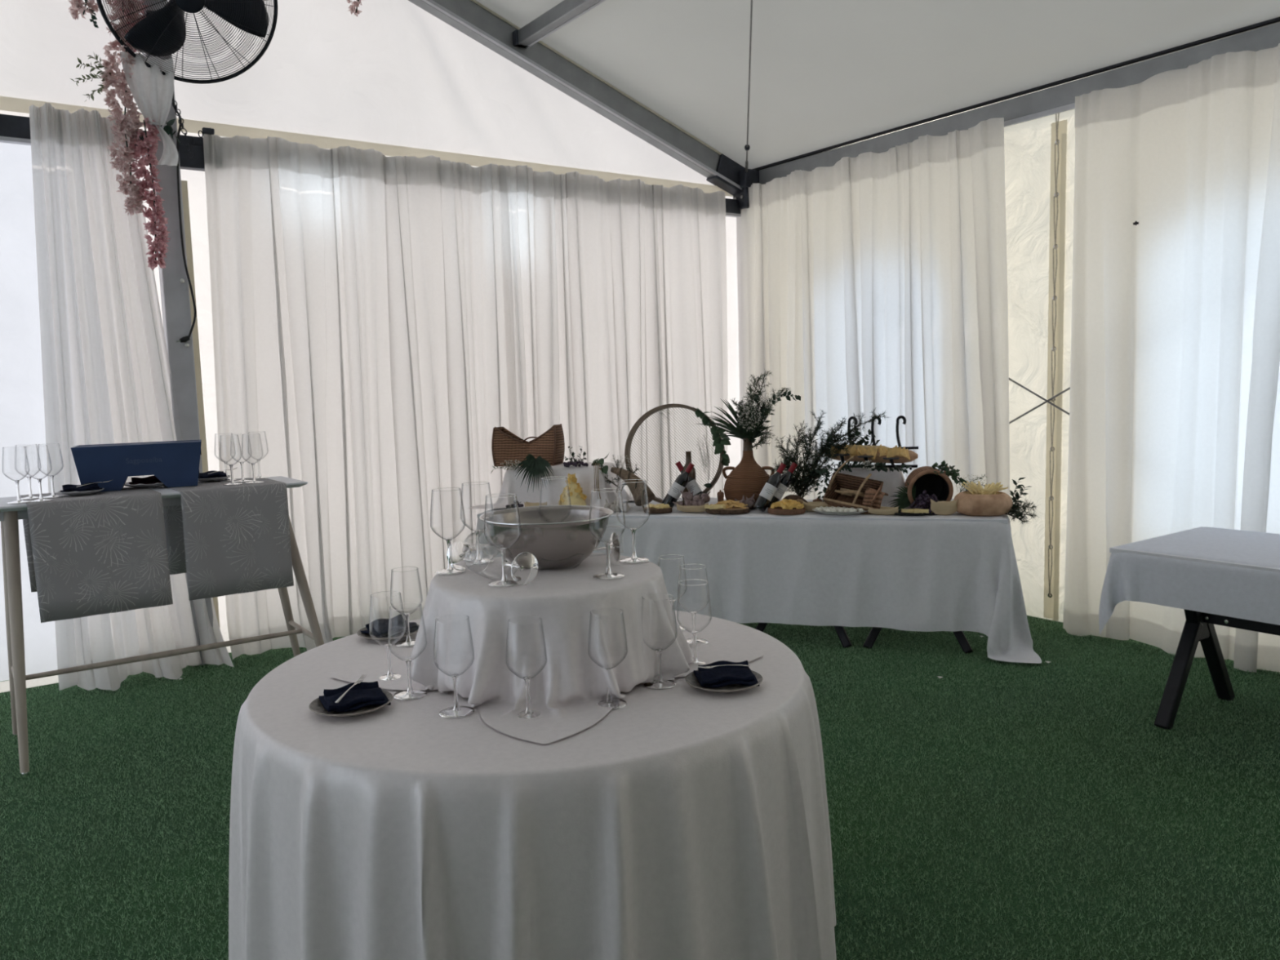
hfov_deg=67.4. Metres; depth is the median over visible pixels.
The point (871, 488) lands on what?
basket
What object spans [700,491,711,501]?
garlic bulb
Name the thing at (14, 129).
beam
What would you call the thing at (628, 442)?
hoop
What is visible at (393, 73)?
wall
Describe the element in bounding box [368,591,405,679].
wine glass
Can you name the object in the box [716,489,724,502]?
pepper mill
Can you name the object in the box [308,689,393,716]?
plate
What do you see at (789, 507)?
cheese cube
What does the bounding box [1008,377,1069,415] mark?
cable
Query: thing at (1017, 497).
leafy sprig
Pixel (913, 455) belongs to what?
tray
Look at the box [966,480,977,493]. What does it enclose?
stick
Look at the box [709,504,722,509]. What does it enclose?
bar
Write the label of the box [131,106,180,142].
sprig
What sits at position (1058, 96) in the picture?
beam
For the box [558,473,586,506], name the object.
cheese
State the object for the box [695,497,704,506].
garlic bulb
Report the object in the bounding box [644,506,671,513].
wood slice
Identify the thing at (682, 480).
wine bottle
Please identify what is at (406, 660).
bowl
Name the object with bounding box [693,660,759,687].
napkin
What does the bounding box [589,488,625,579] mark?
wine glass
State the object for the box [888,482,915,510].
frond
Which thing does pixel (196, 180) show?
wall
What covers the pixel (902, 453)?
triangle
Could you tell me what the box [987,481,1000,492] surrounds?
stick
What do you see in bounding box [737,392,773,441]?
flower spray
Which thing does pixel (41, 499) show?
wine glass
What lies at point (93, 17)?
leafy sprig
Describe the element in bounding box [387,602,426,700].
wine glass
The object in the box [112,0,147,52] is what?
flower garland
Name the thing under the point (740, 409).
leafy sprig
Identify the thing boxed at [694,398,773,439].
frond
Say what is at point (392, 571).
bowl
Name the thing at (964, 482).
stick
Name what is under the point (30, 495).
wine glass
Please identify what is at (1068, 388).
cable
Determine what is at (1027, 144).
wall
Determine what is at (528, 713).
wine glass
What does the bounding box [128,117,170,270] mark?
flower garland
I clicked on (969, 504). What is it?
round loaf
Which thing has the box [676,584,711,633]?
bowl
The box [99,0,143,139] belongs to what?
flower garland
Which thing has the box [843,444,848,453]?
triangle
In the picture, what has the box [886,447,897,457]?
triangle
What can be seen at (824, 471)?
branch
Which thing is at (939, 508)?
bowl
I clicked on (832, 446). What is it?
triangle
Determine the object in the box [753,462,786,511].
wine bottle
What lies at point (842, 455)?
cup
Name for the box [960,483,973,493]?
stick
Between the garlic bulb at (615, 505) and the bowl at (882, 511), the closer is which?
the bowl at (882, 511)
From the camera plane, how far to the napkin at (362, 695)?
2.34 m
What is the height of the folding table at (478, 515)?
0.764 m
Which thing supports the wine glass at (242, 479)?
on the table runner at (228, 540)
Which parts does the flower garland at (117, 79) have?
stem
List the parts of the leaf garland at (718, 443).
stem, stem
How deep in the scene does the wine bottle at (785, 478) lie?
5.61 m
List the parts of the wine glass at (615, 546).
stem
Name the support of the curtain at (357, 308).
hanging from the beam at (14, 129)
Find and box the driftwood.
[783,494,808,503]
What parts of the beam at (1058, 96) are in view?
curtain rail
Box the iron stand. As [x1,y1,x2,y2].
[833,415,918,470]
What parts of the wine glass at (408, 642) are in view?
stem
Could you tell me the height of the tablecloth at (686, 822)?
0.742 m
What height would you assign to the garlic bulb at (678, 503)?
0.050 m
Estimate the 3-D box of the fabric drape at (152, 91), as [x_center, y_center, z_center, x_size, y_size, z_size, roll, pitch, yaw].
[-2.536,-1.915,4.973,0.246,0.540,0.045,-6,7,-35]
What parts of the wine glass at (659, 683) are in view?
stem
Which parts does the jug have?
handle, handle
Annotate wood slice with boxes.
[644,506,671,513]
[706,505,749,514]
[767,506,805,515]
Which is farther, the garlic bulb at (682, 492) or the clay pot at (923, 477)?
the garlic bulb at (682, 492)
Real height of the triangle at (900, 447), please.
0.062 m
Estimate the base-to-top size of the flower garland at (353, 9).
0.227 m
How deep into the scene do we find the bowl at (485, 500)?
2.47 m
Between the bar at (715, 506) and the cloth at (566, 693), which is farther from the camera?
the bar at (715, 506)
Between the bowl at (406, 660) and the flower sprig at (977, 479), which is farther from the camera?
the flower sprig at (977, 479)
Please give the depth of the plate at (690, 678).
2.41 m
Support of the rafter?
attached to the post at (746, 180)
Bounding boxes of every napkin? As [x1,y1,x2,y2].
[59,482,102,492]
[128,475,161,484]
[198,470,228,478]
[319,680,391,711]
[360,613,418,637]
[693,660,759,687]
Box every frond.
[513,453,554,491]
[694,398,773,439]
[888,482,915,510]
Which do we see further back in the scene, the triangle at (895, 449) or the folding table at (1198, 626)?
the triangle at (895, 449)
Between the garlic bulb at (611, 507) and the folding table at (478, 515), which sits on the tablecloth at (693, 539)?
the garlic bulb at (611, 507)
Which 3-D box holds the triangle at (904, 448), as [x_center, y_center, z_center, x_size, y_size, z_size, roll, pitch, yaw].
[1.522,-0.162,5.565,0.076,0.062,0.033,4,8,42]
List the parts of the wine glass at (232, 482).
stem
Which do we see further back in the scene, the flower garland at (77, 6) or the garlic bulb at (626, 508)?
the garlic bulb at (626, 508)
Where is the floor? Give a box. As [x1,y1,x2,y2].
[0,615,1279,959]
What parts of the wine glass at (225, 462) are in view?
stem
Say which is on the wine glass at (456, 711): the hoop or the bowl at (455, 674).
the bowl at (455, 674)
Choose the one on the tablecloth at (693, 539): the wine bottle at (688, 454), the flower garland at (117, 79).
the wine bottle at (688, 454)
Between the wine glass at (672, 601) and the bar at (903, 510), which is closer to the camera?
the wine glass at (672, 601)
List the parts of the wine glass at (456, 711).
stem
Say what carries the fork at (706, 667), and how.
on the napkin at (726, 675)
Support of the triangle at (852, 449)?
in the tray at (913, 455)
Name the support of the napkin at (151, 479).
on the plate at (126, 484)
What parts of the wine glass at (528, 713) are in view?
stem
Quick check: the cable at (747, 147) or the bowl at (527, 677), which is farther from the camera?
the cable at (747, 147)
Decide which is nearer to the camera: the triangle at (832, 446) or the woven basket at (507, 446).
the triangle at (832, 446)
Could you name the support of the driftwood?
on the boat at (808, 506)
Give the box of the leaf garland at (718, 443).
[655,407,730,493]
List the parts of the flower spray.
stem, stem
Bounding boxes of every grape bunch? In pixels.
[505,500,523,508]
[563,458,588,466]
[909,489,938,515]
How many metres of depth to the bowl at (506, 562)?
2.56 m
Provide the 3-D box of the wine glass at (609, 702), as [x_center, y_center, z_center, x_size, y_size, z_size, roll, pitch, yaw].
[-0.077,0.430,2.316,0.096,0.230,0.096,-6,7,-35]
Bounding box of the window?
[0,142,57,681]
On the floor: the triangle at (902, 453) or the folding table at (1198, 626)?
the folding table at (1198, 626)
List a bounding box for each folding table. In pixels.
[476,512,713,519]
[716,515,1008,653]
[1109,526,1279,729]
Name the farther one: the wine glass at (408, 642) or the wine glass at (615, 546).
the wine glass at (408, 642)
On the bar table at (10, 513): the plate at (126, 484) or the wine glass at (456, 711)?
the plate at (126, 484)
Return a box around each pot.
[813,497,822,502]
[904,466,953,505]
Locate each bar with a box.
[704,504,717,509]
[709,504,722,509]
[901,508,914,513]
[913,509,928,513]
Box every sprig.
[70,53,111,102]
[84,0,98,27]
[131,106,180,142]
[490,459,522,473]
[563,445,586,464]
[591,453,608,474]
[603,454,639,494]
[731,369,791,451]
[732,404,774,443]
[830,460,909,474]
[931,460,966,486]
[956,473,987,493]
[1004,498,1039,524]
[1009,477,1033,519]
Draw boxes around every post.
[138,0,219,666]
[733,168,759,209]
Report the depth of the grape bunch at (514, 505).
6.01 m
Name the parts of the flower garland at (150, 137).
stem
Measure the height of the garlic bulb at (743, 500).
0.068 m
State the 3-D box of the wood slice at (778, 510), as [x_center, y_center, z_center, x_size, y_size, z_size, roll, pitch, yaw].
[0.843,0.176,5.529,0.216,0.030,0.173,0,6,15]
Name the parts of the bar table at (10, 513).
leg, leg, leg, cross rail, leg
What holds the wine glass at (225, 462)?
on the table runner at (228, 540)
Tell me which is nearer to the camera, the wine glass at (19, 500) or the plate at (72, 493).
the wine glass at (19, 500)
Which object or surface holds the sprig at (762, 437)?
in the jug
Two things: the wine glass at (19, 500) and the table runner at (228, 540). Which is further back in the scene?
the table runner at (228, 540)
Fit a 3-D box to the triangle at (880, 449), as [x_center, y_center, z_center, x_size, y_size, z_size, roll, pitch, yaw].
[1.410,-0.157,5.592,0.010,0.072,0.068,-6,7,-37]
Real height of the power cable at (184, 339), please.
1.442 m
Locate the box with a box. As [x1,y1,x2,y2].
[71,440,201,492]
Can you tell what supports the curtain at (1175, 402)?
hanging from the beam at (1058, 96)
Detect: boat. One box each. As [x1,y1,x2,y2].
[524,501,546,506]
[676,502,708,512]
[803,501,827,511]
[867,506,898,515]
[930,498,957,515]
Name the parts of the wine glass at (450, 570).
stem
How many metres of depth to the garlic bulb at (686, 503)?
5.67 m
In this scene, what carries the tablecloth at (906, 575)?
on the folding table at (873, 635)
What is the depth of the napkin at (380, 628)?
3.02 m
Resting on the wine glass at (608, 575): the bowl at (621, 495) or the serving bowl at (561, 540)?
the bowl at (621, 495)
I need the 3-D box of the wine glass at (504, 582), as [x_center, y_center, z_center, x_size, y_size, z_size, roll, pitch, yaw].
[-0.353,0.154,2.473,0.096,0.230,0.096,-6,7,-35]
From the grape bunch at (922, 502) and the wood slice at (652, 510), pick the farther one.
the wood slice at (652, 510)
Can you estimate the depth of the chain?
5.19 m
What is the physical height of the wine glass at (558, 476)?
0.230 m
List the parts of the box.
lid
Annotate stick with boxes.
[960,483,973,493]
[962,481,974,491]
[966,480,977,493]
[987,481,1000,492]
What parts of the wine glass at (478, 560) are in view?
stem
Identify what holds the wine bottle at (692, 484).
on the tablecloth at (693, 539)
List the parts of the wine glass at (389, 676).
stem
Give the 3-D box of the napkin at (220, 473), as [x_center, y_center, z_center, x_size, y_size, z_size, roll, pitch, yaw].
[-2.107,-0.026,4.712,0.157,0.035,0.082,-7,8,-41]
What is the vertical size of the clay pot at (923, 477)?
0.265 m
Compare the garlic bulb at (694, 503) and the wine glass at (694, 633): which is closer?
the wine glass at (694, 633)
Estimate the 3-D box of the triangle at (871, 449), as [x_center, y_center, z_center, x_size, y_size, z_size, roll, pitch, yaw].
[1.374,-0.155,5.613,0.065,0.071,0.029,-6,7,-35]
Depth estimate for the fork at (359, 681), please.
2.35 m
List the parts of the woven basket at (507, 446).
handle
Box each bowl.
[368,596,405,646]
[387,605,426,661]
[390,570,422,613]
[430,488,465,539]
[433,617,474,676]
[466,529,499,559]
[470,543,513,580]
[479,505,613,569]
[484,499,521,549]
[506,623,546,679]
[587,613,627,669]
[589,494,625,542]
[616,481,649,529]
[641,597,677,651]
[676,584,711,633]
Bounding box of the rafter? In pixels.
[408,0,745,195]
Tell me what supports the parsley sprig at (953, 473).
in the clay pot at (923, 477)
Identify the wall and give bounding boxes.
[0,0,714,185]
[0,110,741,693]
[1004,108,1075,622]
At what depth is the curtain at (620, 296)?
6.95 m
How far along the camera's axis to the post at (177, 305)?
5.27 m
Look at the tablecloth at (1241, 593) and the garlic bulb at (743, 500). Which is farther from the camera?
the garlic bulb at (743, 500)
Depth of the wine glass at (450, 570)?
2.65 m
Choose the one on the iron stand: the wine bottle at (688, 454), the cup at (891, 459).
the cup at (891, 459)
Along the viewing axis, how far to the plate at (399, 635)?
2.99 m
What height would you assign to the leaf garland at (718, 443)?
0.548 m
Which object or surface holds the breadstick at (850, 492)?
in the basket at (871, 488)
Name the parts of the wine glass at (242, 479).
stem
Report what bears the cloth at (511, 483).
on the display riser
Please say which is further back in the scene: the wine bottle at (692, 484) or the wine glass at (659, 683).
the wine bottle at (692, 484)
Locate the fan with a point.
(162, 33)
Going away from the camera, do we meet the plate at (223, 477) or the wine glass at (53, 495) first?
the wine glass at (53, 495)
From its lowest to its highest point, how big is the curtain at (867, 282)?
3.062 m
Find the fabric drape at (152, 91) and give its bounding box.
[120,51,177,165]
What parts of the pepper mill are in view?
knob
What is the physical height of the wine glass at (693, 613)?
0.230 m
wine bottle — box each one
[662,462,694,508]
[675,461,706,503]
[682,451,696,502]
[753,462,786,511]
[767,462,797,507]
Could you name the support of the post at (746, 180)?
on the floor
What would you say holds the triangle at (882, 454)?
in the tray at (913, 455)
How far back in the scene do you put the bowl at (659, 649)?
2.45 m
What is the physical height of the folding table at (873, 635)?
0.764 m
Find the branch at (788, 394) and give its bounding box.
[746,390,800,441]
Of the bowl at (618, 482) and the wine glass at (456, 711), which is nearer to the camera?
the wine glass at (456, 711)
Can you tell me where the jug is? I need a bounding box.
[722,438,774,508]
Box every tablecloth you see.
[228,609,836,959]
[475,497,726,618]
[715,498,1041,663]
[1098,526,1279,635]
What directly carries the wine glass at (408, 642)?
on the tablecloth at (686, 822)
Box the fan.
[96,0,278,84]
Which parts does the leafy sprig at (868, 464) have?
stem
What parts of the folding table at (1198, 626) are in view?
leg, arm, leg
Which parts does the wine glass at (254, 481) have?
stem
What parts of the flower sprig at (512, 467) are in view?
stem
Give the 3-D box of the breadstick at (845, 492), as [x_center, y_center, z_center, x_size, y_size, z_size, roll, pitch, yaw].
[1.203,0.068,5.461,0.100,0.019,0.016,-3,6,-12]
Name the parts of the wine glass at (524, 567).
stem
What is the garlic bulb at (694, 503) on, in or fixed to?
in the boat at (690, 508)
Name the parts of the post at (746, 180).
hinge plate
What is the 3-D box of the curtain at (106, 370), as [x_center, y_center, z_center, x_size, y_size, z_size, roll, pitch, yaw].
[-2.701,-0.418,5.042,0.829,2.993,0.328,-6,7,-35]
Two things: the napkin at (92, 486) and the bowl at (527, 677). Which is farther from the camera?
the napkin at (92, 486)
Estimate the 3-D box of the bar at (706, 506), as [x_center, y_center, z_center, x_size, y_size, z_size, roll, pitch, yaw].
[0.414,0.158,5.592,0.076,0.025,0.023,0,6,14]
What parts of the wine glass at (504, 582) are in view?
stem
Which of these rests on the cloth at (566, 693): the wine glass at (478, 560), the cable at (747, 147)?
the wine glass at (478, 560)
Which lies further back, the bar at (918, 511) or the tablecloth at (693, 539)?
the tablecloth at (693, 539)
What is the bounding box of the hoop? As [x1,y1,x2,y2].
[624,403,724,503]
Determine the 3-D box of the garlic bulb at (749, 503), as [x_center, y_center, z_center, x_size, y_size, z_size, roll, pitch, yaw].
[0.642,0.129,5.656,0.049,0.068,0.050,-7,8,-43]
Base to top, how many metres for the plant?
0.585 m
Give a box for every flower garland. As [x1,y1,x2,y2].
[67,0,98,19]
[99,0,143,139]
[106,115,146,218]
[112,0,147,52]
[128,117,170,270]
[346,0,363,16]
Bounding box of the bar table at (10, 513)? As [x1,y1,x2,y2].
[0,475,324,776]
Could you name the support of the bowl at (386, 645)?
on the wine glass at (389, 676)
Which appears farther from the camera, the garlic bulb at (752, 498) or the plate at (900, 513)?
the garlic bulb at (752, 498)
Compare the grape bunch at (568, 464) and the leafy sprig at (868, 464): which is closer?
the leafy sprig at (868, 464)
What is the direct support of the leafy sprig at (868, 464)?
attached to the iron stand
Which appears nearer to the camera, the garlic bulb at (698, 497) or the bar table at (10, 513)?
the bar table at (10, 513)
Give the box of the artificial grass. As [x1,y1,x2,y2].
[0,615,1279,959]
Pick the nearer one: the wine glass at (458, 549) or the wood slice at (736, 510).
the wine glass at (458, 549)
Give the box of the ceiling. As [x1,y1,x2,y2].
[475,0,1279,168]
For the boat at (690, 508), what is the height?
0.055 m
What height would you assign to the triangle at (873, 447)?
0.071 m
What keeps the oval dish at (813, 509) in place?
on the tablecloth at (906, 575)
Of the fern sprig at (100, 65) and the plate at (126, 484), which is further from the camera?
the fern sprig at (100, 65)
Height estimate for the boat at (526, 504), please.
0.055 m
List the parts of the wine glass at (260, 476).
stem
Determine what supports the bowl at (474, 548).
on the wine glass at (458, 549)
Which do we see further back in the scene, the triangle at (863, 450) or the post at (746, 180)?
the post at (746, 180)
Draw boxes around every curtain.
[29,102,234,690]
[203,133,516,659]
[498,164,727,498]
[736,117,1010,524]
[1062,43,1279,672]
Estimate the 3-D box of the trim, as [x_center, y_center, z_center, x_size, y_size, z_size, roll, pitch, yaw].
[-3.165,-1.910,4.894,10.000,0.070,0.001,-6,7,-35]
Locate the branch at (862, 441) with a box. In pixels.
[849,428,879,445]
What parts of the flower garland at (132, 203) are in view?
stem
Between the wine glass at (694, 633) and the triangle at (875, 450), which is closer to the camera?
the wine glass at (694, 633)
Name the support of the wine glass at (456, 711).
on the tablecloth at (686, 822)
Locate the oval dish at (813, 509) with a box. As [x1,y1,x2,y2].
[812,508,868,515]
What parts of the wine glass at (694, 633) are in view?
stem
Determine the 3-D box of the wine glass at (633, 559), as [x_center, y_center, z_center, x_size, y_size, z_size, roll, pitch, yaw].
[-0.019,0.117,2.745,0.096,0.230,0.096,-6,7,-35]
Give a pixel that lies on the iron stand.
(842, 455)
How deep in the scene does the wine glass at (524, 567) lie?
2.45 m
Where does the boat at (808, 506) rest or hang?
on the tablecloth at (906, 575)
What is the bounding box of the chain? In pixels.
[171,100,214,159]
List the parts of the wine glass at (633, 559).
stem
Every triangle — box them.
[831,446,839,457]
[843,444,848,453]
[847,444,856,455]
[853,446,859,455]
[857,444,866,455]
[866,446,874,458]
[866,448,877,459]
[869,448,876,459]
[877,446,887,453]
[879,446,887,456]
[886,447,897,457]
[893,444,899,453]
[894,446,902,456]
[898,448,910,460]
[902,446,907,457]
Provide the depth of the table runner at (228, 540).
4.41 m
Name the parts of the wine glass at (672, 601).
stem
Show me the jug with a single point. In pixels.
(748, 478)
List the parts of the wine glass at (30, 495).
stem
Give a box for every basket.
[491,423,564,466]
[610,466,654,511]
[822,456,888,514]
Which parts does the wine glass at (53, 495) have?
stem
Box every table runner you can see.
[20,486,173,622]
[163,477,293,600]
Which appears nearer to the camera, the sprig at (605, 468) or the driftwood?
the driftwood
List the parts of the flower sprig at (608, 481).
stem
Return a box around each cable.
[172,91,196,342]
[744,0,752,172]
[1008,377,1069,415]
[1008,386,1070,424]
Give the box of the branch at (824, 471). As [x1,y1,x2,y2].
[813,465,832,494]
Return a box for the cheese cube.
[787,504,792,509]
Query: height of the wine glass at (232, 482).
0.230 m
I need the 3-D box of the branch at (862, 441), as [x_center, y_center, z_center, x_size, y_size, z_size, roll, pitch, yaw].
[1.327,-0.223,5.737,0.209,0.173,0.071,0,6,15]
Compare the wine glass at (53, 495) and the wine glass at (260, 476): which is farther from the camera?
the wine glass at (260, 476)
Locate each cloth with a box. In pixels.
[330,552,763,744]
[468,462,634,508]
[814,466,911,509]
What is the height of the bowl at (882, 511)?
0.047 m
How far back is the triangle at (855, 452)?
5.62 m
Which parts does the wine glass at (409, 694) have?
stem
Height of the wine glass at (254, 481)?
0.230 m
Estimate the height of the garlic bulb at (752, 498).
0.068 m
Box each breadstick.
[834,489,852,496]
[841,490,854,493]
[843,490,857,493]
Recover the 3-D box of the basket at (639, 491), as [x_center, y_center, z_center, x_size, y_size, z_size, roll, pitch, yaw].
[-0.038,0.057,5.932,0.130,0.264,0.315,-6,8,-39]
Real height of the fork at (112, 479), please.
0.019 m
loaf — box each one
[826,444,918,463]
[953,491,1012,516]
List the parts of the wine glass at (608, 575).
stem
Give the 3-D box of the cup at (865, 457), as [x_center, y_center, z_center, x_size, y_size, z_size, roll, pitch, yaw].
[1.321,-0.098,5.592,0.115,0.086,0.094,-6,7,-35]
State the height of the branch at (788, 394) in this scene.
0.307 m
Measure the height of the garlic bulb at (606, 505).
0.068 m
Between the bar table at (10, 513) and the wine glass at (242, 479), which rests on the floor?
the bar table at (10, 513)
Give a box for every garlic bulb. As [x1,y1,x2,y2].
[604,498,610,509]
[608,502,619,510]
[609,500,617,511]
[621,502,629,511]
[672,502,684,505]
[680,490,688,499]
[684,488,693,499]
[684,496,691,506]
[687,498,697,506]
[692,493,701,500]
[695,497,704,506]
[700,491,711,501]
[738,495,746,504]
[745,496,753,507]
[748,493,755,504]
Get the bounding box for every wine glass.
[1,446,30,503]
[14,444,41,499]
[24,444,53,502]
[37,443,64,497]
[214,433,235,481]
[219,435,242,484]
[230,433,252,482]
[241,433,263,483]
[247,431,268,478]
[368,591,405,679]
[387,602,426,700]
[390,566,422,646]
[430,487,465,574]
[433,613,474,718]
[446,529,499,570]
[460,481,493,564]
[465,543,537,584]
[484,493,521,586]
[506,615,546,718]
[537,532,620,569]
[539,475,571,519]
[587,607,627,710]
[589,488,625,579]
[616,479,649,563]
[641,593,677,689]
[657,554,687,631]
[676,578,711,663]
[677,564,709,644]
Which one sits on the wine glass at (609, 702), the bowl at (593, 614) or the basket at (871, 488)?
the bowl at (593, 614)
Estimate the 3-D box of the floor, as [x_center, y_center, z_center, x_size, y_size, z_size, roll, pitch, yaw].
[0.109,1.487,0.775,10.600,0.060,11.600,-6,7,-35]
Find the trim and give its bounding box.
[0,96,733,196]
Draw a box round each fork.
[75,479,112,487]
[334,675,366,702]
[696,664,750,668]
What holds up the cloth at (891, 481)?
on the display riser
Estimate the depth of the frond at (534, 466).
6.04 m
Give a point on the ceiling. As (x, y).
(824, 73)
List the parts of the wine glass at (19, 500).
stem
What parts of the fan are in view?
wall plate, blade, bracket arm, blade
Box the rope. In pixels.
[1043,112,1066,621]
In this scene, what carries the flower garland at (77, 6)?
hanging from the ceiling
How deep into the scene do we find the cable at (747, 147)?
6.29 m
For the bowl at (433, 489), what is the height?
0.140 m
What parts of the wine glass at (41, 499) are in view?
stem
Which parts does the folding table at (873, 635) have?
leg, leg, leg, leg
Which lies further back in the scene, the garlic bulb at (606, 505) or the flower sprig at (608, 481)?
the flower sprig at (608, 481)
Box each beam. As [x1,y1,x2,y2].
[0,113,741,217]
[753,17,1279,184]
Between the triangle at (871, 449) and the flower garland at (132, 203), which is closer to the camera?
the flower garland at (132, 203)
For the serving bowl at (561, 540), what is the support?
on the cloth at (566, 693)
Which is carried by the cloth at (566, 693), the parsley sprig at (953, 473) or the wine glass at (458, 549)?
the wine glass at (458, 549)
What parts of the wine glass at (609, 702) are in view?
stem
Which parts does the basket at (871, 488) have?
handle, curved lid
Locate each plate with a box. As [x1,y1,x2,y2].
[57,487,104,495]
[123,481,164,487]
[198,475,231,481]
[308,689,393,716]
[356,623,419,639]
[684,670,763,692]
[893,510,934,515]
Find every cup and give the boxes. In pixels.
[833,453,849,469]
[857,455,873,466]
[882,457,899,467]
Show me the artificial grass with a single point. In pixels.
(802, 629)
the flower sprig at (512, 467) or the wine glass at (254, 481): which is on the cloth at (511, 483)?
the flower sprig at (512, 467)
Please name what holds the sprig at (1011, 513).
on the tablecloth at (906, 575)
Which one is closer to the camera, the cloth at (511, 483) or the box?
the box
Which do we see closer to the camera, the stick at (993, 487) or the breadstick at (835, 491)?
the stick at (993, 487)
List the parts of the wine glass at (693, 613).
stem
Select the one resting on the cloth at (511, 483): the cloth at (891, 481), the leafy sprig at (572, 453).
the leafy sprig at (572, 453)
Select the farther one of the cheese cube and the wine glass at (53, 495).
the cheese cube
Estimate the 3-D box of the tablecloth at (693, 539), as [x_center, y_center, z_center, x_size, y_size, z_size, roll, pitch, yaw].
[-0.247,0.529,6.076,1.696,0.750,0.910,0,6,15]
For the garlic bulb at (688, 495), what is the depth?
5.68 m
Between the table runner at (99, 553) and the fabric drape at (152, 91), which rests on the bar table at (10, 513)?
the table runner at (99, 553)
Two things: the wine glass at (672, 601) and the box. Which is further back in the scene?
the box

